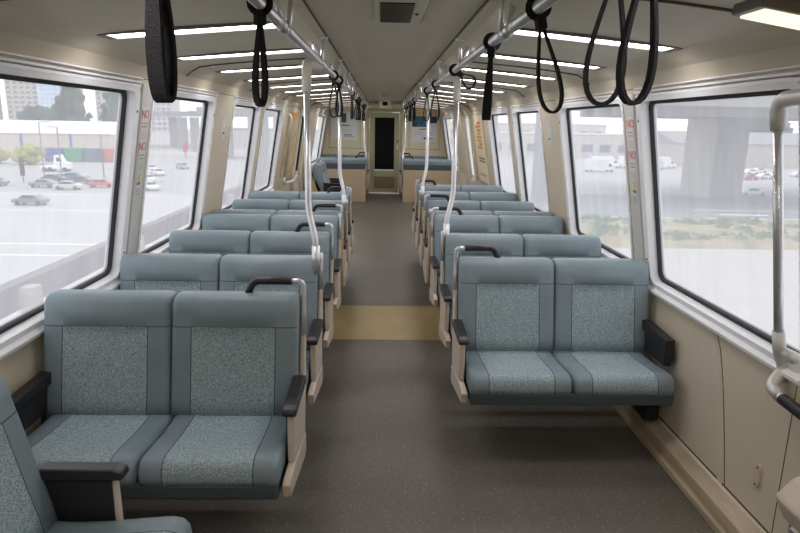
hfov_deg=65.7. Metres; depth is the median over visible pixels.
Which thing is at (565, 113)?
window
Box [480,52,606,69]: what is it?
ceiling light
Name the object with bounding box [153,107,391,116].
deck
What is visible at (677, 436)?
trim
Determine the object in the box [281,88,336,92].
ceiling light
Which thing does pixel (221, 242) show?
seat
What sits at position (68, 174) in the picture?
car
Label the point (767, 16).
diffuser
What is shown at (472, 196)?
seat
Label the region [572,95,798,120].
deck
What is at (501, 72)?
diffuser
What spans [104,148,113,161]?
shipping container
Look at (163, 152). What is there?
fence
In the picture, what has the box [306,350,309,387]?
seat cushion
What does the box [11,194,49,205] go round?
car
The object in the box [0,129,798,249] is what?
ground
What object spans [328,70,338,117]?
strap
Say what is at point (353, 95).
strap
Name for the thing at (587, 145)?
building
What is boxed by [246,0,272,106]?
strap
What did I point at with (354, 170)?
seat
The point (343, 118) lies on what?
picture
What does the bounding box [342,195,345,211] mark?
socket
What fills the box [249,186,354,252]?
seat
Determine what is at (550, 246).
seat
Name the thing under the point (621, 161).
van
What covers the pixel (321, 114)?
window
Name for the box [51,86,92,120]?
tree
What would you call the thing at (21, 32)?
wall
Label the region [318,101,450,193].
wall
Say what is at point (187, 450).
seat cushion
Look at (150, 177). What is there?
car
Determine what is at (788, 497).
wall box
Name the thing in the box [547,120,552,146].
sticker
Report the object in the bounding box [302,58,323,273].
stanchion
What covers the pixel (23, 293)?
barrier
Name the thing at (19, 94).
apartment tower
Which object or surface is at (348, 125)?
poster
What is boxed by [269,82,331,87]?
ceiling light
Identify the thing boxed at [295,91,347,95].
ceiling light
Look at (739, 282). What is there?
road
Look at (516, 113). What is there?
window
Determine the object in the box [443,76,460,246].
stanchion
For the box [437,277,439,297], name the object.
seat cushion
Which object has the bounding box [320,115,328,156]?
wall
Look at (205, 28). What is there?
diffuser
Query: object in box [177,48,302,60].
ceiling light
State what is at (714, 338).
trim
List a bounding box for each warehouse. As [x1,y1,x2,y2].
[0,120,116,150]
[233,128,317,148]
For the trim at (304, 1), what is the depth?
3.47 m
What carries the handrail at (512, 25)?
attached to the ceiling
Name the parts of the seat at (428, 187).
panel, grab handle, backrest, backrest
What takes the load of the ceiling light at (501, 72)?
attached to the ceiling
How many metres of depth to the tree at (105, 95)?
405.09 m
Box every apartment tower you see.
[0,96,2,119]
[4,79,37,119]
[36,83,83,120]
[95,90,111,120]
[152,100,179,131]
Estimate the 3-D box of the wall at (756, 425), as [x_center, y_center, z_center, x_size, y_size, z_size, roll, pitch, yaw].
[1.309,-0.338,7.143,0.160,0.755,15.200,1,13,-2]
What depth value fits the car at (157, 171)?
132.74 m
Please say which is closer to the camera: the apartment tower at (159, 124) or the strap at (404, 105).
the strap at (404, 105)
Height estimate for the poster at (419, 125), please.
0.780 m
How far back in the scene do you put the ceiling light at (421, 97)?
8.71 m
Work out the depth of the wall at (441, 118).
14.06 m
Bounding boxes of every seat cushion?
[27,412,172,486]
[47,516,191,532]
[138,415,286,486]
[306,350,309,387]
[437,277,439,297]
[449,309,452,334]
[465,350,571,394]
[551,350,674,395]
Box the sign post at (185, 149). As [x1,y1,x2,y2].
[183,143,187,156]
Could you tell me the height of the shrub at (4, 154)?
4.894 m
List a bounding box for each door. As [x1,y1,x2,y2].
[290,100,321,192]
[368,112,399,193]
[448,103,478,184]
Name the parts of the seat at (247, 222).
backrest, backrest, panel, armrest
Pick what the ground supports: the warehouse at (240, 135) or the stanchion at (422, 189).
the warehouse at (240, 135)
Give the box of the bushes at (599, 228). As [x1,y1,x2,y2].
[580,213,798,241]
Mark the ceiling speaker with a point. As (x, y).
(384, 95)
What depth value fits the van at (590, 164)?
169.44 m
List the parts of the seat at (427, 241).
armrest, panel, backrest, backrest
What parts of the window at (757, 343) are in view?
sill, window guard rail, arm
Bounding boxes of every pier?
[169,117,177,147]
[177,117,188,148]
[189,117,199,151]
[228,123,233,158]
[247,108,269,176]
[273,111,275,132]
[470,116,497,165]
[531,113,546,199]
[679,118,751,197]
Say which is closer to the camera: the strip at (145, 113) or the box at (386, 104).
the strip at (145, 113)
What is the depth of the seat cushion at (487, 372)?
2.98 m
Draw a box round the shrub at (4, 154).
[0,148,10,162]
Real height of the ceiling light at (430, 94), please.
0.090 m
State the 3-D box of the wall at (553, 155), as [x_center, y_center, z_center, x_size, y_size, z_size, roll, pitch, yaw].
[1.298,-0.774,5.026,0.256,1.050,0.606,1,13,-2]
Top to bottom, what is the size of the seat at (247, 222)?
0.776 m
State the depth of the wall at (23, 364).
2.47 m
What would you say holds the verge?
on the ground
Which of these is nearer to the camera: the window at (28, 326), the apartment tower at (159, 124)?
the window at (28, 326)
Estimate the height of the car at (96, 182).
1.448 m
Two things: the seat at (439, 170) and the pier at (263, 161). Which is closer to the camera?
the seat at (439, 170)
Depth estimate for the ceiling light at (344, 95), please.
8.65 m
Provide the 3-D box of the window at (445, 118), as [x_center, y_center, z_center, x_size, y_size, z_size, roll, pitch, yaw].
[1.072,-2.574,12.794,0.272,1.069,1.885,1,13,-2]
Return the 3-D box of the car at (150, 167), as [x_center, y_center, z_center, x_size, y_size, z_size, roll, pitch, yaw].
[-58.317,-23.054,144.913,1.820,1.448,4.400,-10,17,-39]
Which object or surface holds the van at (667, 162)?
on the ground
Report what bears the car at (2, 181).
on the ground
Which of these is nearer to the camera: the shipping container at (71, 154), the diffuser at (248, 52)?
the diffuser at (248, 52)
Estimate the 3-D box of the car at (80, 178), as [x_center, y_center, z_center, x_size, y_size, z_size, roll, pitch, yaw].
[-58.625,-15.925,113.799,4.400,1.448,1.820,-1,13,-7]
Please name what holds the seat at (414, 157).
attached to the wall at (756, 425)
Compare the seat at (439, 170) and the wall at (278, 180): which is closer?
the wall at (278, 180)
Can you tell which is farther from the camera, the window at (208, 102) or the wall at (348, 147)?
the wall at (348, 147)
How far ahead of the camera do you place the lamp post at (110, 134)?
118.49 m
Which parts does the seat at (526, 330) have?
panel, grab handle, armrest, backrest, backrest, wall armrest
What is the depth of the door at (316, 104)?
9.45 m
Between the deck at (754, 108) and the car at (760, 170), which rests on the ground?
the car at (760, 170)
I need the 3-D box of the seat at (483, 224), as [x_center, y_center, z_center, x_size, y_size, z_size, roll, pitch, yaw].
[0.774,-0.013,4.812,1.074,0.824,0.652,1,13,-2]
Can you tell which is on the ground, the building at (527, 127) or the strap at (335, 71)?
the building at (527, 127)
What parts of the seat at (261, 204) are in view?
backrest, backrest, panel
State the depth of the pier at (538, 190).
101.70 m
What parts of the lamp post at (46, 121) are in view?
post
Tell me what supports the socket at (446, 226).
attached to the stanchion at (456, 80)
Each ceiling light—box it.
[96,21,275,39]
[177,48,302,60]
[215,64,301,72]
[243,74,328,81]
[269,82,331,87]
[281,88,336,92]
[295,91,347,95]
[310,95,348,98]
[418,99,453,103]
[421,97,468,102]
[430,94,478,99]
[432,89,482,95]
[440,84,507,92]
[460,78,530,87]
[461,67,557,80]
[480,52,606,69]
[513,27,682,52]
[732,0,799,29]
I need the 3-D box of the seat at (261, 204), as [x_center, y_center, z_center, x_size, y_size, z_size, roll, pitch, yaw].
[-1.019,-0.307,6.050,1.074,0.776,0.652,1,13,-2]
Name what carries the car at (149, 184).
on the ground
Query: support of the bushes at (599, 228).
on the verge
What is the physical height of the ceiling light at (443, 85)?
0.090 m
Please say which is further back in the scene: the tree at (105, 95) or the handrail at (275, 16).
the tree at (105, 95)
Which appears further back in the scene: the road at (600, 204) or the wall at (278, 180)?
the road at (600, 204)
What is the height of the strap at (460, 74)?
0.148 m
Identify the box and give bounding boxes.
[379,100,390,108]
[775,476,799,532]
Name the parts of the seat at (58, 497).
backrest, armrest, panel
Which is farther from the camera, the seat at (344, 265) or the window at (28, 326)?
the seat at (344, 265)
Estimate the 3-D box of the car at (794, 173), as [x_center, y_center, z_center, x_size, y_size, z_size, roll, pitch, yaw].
[106.324,-24.608,165.441,4.400,1.448,1.820,-3,13,-16]
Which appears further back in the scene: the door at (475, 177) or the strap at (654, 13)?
the door at (475, 177)
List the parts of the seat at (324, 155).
backrest, backrest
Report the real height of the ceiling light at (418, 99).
0.090 m
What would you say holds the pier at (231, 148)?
on the ground
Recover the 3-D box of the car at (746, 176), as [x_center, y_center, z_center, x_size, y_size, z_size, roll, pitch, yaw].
[85.659,-21.943,152.092,4.400,1.448,1.820,-3,13,-16]
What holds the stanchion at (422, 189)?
hanging from the handrail at (512, 25)
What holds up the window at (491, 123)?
in the wall at (756, 425)
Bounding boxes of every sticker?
[220,113,226,140]
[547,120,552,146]
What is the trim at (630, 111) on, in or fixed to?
attached to the wall at (627, 94)
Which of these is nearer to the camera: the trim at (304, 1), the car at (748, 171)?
the trim at (304, 1)
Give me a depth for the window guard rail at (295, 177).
8.33 m
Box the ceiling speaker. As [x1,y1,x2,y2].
[380,92,392,98]
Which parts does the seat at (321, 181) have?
backrest, backrest, wall armrest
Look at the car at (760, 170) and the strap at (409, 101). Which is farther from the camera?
the car at (760, 170)
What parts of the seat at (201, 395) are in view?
wall armrest, backrest, backrest, panel, armrest, grab handle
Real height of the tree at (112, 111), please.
31.323 m
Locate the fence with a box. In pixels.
[163,152,245,155]
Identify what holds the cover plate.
attached to the wall at (756, 425)
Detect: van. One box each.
[584,159,614,171]
[591,156,619,167]
[618,156,624,167]
[659,157,675,168]
[659,158,662,168]
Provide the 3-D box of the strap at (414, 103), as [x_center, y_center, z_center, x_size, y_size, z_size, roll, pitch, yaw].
[0.201,-2.189,8.638,0.068,0.321,0.054,-10,17,-41]
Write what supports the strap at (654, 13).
hanging from the handrail at (512, 25)
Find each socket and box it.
[312,245,319,273]
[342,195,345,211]
[420,186,424,200]
[443,223,449,246]
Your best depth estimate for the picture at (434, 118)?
14.21 m
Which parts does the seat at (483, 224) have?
panel, armrest, grab handle, backrest, backrest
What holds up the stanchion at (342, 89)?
attached to the handrail at (275, 16)
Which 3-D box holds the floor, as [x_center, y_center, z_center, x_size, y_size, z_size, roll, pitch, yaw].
[-0.185,-0.046,7.477,3.000,0.060,15.800,1,13,-2]
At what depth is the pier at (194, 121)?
237.79 m
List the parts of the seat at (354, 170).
backrest, backrest, panel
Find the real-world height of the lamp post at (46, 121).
11.035 m
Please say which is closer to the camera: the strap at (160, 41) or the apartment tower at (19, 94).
the strap at (160, 41)
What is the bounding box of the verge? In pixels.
[581,216,798,249]
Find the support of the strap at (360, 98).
hanging from the handrail at (275, 16)
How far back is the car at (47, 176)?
115.58 m
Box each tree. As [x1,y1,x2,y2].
[16,105,57,120]
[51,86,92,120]
[99,92,113,119]
[102,92,118,121]
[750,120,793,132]
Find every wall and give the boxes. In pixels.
[0,4,333,114]
[0,168,314,435]
[135,83,151,252]
[201,96,233,229]
[250,106,264,191]
[273,107,317,189]
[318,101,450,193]
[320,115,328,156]
[436,25,799,116]
[440,117,447,159]
[452,112,494,185]
[456,171,799,532]
[508,109,520,200]
[540,103,569,234]
[623,94,638,258]
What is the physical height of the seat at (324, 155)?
0.824 m
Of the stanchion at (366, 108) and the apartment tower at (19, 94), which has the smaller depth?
the stanchion at (366, 108)
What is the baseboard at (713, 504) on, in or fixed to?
attached to the wall at (756, 425)
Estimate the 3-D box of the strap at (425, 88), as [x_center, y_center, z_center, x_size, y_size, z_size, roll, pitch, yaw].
[0.268,-1.625,6.203,0.074,0.331,0.032,5,13,15]
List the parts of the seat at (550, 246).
panel, armrest, backrest, backrest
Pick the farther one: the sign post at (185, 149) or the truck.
the sign post at (185, 149)
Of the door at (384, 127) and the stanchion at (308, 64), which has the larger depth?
the door at (384, 127)
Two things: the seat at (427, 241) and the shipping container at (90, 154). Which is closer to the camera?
the seat at (427, 241)
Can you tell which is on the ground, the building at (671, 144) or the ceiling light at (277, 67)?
the building at (671, 144)
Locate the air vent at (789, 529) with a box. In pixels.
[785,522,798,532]
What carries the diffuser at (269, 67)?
attached to the ceiling light at (277, 67)
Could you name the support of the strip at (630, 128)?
attached to the wall at (627, 94)
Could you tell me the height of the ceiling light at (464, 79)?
0.090 m
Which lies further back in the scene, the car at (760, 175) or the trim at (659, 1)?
the car at (760, 175)
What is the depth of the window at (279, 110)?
7.73 m
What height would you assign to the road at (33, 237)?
0.030 m
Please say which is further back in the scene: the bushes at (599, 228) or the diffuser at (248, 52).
the bushes at (599, 228)
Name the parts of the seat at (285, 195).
backrest, backrest, grab handle, panel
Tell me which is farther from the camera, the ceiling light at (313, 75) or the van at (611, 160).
the van at (611, 160)
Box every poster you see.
[331,111,356,139]
[411,108,436,141]
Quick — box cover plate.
[752,464,762,487]
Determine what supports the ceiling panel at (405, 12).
attached to the ceiling
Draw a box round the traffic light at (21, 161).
[18,157,24,181]
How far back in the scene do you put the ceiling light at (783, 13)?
1.59 m
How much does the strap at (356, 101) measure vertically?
0.321 m
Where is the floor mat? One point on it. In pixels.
(350, 322)
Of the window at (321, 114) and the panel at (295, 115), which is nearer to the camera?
the panel at (295, 115)
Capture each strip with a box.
[135,107,148,194]
[626,117,637,201]
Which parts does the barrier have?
post, post, post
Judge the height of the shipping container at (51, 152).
3.550 m
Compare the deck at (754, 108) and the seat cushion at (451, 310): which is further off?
the deck at (754, 108)
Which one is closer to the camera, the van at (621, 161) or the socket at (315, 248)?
the socket at (315, 248)
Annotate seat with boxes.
[0,377,191,532]
[11,277,305,499]
[120,253,322,403]
[169,222,333,347]
[202,214,341,310]
[212,203,347,286]
[232,199,351,267]
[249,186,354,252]
[312,160,352,192]
[316,155,367,201]
[323,152,368,184]
[399,153,445,185]
[400,156,451,202]
[412,179,502,237]
[415,190,516,249]
[418,194,533,265]
[423,208,553,283]
[429,207,562,305]
[439,231,600,347]
[451,245,674,419]
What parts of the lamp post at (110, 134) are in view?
post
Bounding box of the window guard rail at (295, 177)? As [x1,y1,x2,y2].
[282,112,303,188]
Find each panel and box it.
[280,111,298,176]
[374,0,428,24]
[472,114,490,184]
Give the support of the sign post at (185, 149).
on the ground
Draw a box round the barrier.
[0,155,312,319]
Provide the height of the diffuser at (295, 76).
0.071 m
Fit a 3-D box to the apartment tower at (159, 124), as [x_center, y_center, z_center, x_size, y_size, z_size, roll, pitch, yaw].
[-231.244,-155.899,611.208,20.700,45.550,26.500,1,13,-2]
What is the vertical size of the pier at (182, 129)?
12.905 m
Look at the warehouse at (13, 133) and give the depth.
225.33 m
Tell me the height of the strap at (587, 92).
0.326 m
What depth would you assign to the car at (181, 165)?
152.41 m
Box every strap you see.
[145,0,177,102]
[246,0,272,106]
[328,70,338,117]
[335,76,343,116]
[349,91,354,118]
[354,95,358,119]
[355,97,360,119]
[357,98,361,119]
[404,105,407,121]
[408,101,411,121]
[412,97,416,120]
[423,87,430,120]
[430,80,439,121]
[449,64,475,89]
[482,32,501,119]
[525,0,563,113]
[583,0,626,105]
[616,0,658,105]
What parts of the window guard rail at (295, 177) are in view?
rail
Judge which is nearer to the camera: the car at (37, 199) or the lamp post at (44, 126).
the car at (37, 199)
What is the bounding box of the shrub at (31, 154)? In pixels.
[11,144,46,164]
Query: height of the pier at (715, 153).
13.775 m
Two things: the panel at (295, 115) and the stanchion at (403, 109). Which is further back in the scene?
the stanchion at (403, 109)
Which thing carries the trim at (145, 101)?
attached to the wall at (135, 83)
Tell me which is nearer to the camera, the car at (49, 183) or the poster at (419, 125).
the poster at (419, 125)
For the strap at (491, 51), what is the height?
0.345 m
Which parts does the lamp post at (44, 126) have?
post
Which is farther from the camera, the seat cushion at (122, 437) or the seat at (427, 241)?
the seat at (427, 241)
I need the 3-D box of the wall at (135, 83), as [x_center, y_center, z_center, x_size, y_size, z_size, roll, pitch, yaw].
[-1.455,-0.436,3.324,0.256,1.050,0.226,1,13,-2]
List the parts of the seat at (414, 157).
backrest, backrest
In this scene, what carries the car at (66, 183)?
on the ground
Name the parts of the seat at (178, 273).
backrest, backrest, armrest, panel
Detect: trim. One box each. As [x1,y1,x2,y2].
[0,0,732,108]
[126,84,151,254]
[302,0,488,100]
[452,89,797,532]
[624,94,644,260]
[711,331,722,483]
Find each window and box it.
[0,51,143,359]
[137,85,218,252]
[220,96,260,208]
[253,102,285,190]
[311,112,327,167]
[442,114,458,170]
[488,106,517,200]
[510,102,549,211]
[556,91,633,258]
[633,65,799,419]
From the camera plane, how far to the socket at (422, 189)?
6.54 m
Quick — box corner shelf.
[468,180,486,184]
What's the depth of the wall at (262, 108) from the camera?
6.48 m
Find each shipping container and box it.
[44,148,64,160]
[64,148,84,160]
[84,148,104,161]
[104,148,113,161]
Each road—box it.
[0,192,239,324]
[515,193,798,220]
[610,247,799,349]
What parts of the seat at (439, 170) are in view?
panel, backrest, backrest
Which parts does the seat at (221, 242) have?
backrest, backrest, panel, armrest, grab handle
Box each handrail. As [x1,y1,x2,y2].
[247,0,368,109]
[400,0,559,110]
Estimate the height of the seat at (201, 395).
0.824 m
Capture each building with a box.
[399,122,606,146]
[497,131,623,157]
[658,131,798,168]
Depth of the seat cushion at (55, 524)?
1.82 m
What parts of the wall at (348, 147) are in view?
door frame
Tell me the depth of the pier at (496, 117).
122.85 m
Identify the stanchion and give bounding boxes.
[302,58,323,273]
[338,86,347,211]
[364,108,367,157]
[402,109,405,158]
[420,94,430,200]
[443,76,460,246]
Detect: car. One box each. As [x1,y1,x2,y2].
[0,177,9,185]
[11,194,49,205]
[28,179,57,187]
[40,174,67,181]
[53,180,83,189]
[62,172,89,177]
[67,175,93,183]
[87,179,111,187]
[146,174,155,180]
[146,181,158,190]
[148,165,156,169]
[150,168,164,175]
[176,163,188,168]
[741,187,766,195]
[743,174,758,179]
[744,169,758,174]
[753,168,766,172]
[755,173,771,178]
[789,171,798,176]
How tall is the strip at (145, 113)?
0.453 m
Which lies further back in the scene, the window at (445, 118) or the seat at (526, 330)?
the window at (445, 118)
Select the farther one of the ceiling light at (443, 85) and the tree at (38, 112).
the tree at (38, 112)
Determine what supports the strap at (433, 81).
hanging from the handrail at (512, 25)
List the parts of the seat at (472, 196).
panel, backrest, backrest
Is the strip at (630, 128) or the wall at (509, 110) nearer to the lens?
the strip at (630, 128)
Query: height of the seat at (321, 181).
0.916 m
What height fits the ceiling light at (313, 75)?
0.090 m
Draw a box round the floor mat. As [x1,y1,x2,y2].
[332,305,440,339]
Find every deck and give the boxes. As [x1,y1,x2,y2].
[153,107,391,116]
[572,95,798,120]
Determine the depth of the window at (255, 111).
6.27 m
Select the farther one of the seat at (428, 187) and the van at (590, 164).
the van at (590, 164)
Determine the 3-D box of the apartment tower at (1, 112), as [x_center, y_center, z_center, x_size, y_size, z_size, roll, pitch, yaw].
[-386.396,-158.669,561.667,32.300,67.300,26.500,1,13,-2]
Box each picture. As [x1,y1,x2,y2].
[341,113,345,121]
[412,116,425,126]
[430,116,436,122]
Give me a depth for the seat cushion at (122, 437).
2.33 m
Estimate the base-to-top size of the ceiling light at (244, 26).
0.090 m
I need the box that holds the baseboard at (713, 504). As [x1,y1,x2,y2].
[612,405,761,532]
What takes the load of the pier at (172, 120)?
on the ground
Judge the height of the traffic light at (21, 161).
4.600 m
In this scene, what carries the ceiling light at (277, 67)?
attached to the ceiling
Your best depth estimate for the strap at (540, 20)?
1.78 m
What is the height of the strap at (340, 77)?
0.321 m
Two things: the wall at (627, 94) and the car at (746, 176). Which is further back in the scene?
the car at (746, 176)
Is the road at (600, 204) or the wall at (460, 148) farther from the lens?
the road at (600, 204)
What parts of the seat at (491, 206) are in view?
panel, grab handle, backrest, backrest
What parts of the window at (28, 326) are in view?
sill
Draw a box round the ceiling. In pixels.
[0,0,799,110]
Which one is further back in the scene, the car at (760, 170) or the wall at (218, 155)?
the car at (760, 170)
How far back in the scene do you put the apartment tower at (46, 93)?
558.44 m
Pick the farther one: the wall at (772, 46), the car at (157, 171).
the car at (157, 171)
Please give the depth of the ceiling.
2.90 m
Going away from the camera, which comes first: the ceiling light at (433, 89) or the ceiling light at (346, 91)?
the ceiling light at (433, 89)
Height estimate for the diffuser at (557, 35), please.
0.071 m
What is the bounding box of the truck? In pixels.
[40,155,72,171]
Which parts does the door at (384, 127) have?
glass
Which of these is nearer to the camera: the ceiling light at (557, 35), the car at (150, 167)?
the ceiling light at (557, 35)
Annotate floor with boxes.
[121,191,714,532]
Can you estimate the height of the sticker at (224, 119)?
0.220 m
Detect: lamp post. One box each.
[38,121,52,175]
[44,126,62,180]
[100,134,114,178]
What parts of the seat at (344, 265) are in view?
backrest, backrest, grab handle, panel, armrest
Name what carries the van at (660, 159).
on the ground
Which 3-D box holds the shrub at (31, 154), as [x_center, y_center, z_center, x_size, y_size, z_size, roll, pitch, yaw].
[-94.584,-28.562,157.474,7.957,5.466,8.674,1,13,-2]
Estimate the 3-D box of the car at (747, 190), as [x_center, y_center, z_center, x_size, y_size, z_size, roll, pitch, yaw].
[65.629,-13.953,115.576,4.800,1.448,1.820,0,13,-5]
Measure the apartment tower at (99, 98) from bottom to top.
44.100 m
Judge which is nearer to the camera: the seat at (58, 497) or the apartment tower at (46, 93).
the seat at (58, 497)
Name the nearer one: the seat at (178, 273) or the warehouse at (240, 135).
the seat at (178, 273)
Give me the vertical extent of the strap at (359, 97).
0.321 m
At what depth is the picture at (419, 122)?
14.22 m
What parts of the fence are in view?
rail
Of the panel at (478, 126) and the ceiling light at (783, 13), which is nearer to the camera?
the ceiling light at (783, 13)
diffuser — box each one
[111,24,274,37]
[182,50,301,58]
[222,66,301,71]
[249,75,327,80]
[465,69,552,78]
[515,30,668,49]
[740,9,799,29]
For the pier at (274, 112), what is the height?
14.500 m

